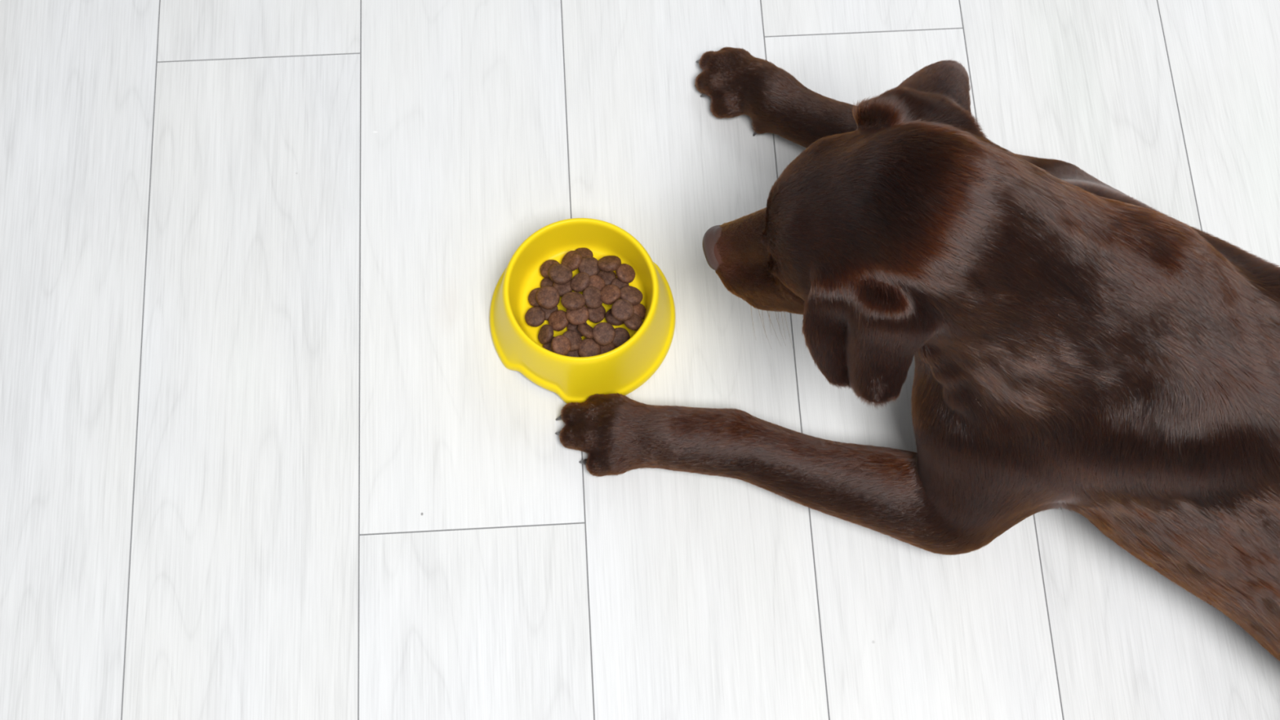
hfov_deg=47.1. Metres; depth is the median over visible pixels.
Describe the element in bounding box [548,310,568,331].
kibble
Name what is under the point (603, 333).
kibble
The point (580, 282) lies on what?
kibble
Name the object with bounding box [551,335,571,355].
kibble
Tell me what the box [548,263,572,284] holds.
kibble
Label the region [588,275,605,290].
kibble
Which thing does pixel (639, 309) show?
kibble
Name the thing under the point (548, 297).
kibble
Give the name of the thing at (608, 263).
kibble
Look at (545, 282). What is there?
kibble
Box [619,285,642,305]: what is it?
kibble
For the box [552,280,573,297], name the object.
kibble
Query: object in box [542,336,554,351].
kibble
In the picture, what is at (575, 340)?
kibble
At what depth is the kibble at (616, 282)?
1.26 m
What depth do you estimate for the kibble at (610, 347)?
1.25 m
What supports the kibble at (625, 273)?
in the pet bowl
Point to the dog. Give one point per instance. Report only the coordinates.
(1095, 353)
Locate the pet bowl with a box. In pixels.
[489,217,675,403]
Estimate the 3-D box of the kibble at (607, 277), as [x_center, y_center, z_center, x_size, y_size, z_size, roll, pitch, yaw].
[-0.029,-0.071,1.274,0.018,0.008,0.018,-9,72,-4]
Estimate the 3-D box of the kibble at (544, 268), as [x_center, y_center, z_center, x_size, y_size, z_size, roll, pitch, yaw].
[-0.077,-0.079,1.272,0.019,0.010,0.018,22,73,6]
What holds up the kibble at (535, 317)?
in the pet bowl
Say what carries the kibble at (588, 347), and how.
in the pet bowl
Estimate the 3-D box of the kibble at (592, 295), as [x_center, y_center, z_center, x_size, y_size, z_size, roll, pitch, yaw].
[-0.041,-0.053,1.254,0.018,0.013,0.020,20,72,6]
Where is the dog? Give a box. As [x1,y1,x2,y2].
[555,46,1279,661]
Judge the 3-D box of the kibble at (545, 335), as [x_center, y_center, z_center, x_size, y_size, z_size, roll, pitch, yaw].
[-0.080,-0.022,1.250,0.014,0.014,0.017,8,72,2]
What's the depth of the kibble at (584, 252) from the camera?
1.28 m
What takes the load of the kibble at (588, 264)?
in the pet bowl
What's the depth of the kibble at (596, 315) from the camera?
1.26 m
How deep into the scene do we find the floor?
1.28 m
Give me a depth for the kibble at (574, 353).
1.25 m
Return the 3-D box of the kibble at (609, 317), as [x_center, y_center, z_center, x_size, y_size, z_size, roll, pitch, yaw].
[-0.021,-0.037,1.261,0.019,0.012,0.018,16,72,5]
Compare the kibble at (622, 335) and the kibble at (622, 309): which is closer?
the kibble at (622, 309)
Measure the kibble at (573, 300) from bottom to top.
0.014 m
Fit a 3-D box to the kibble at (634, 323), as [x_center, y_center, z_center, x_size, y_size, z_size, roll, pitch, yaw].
[-0.006,-0.033,1.244,0.016,0.013,0.018,-14,72,-5]
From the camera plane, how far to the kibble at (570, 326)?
1.26 m
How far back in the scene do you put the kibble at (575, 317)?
1.25 m
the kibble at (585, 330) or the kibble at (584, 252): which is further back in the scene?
the kibble at (584, 252)
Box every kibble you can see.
[524,306,545,327]
[528,287,540,306]
[535,285,559,309]
[537,324,553,344]
[539,259,559,279]
[539,306,558,320]
[540,277,553,288]
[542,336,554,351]
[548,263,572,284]
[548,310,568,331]
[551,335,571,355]
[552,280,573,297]
[560,291,585,310]
[561,250,582,271]
[562,329,582,351]
[564,350,579,356]
[565,305,589,325]
[566,322,586,337]
[570,271,590,292]
[575,247,593,257]
[577,256,599,276]
[577,323,593,338]
[577,337,600,356]
[582,285,602,308]
[586,305,605,323]
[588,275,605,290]
[591,322,615,346]
[596,270,616,285]
[597,255,621,271]
[599,342,614,354]
[600,284,620,304]
[604,308,623,325]
[610,277,629,288]
[611,298,634,321]
[612,327,630,347]
[615,263,635,283]
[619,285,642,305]
[623,313,642,330]
[632,303,645,319]
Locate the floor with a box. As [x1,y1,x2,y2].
[0,0,1279,719]
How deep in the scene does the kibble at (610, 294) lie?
1.25 m
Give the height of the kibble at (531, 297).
0.009 m
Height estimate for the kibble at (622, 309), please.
0.010 m
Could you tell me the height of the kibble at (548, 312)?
0.007 m
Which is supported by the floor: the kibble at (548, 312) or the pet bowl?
the pet bowl
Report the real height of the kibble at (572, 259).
0.014 m

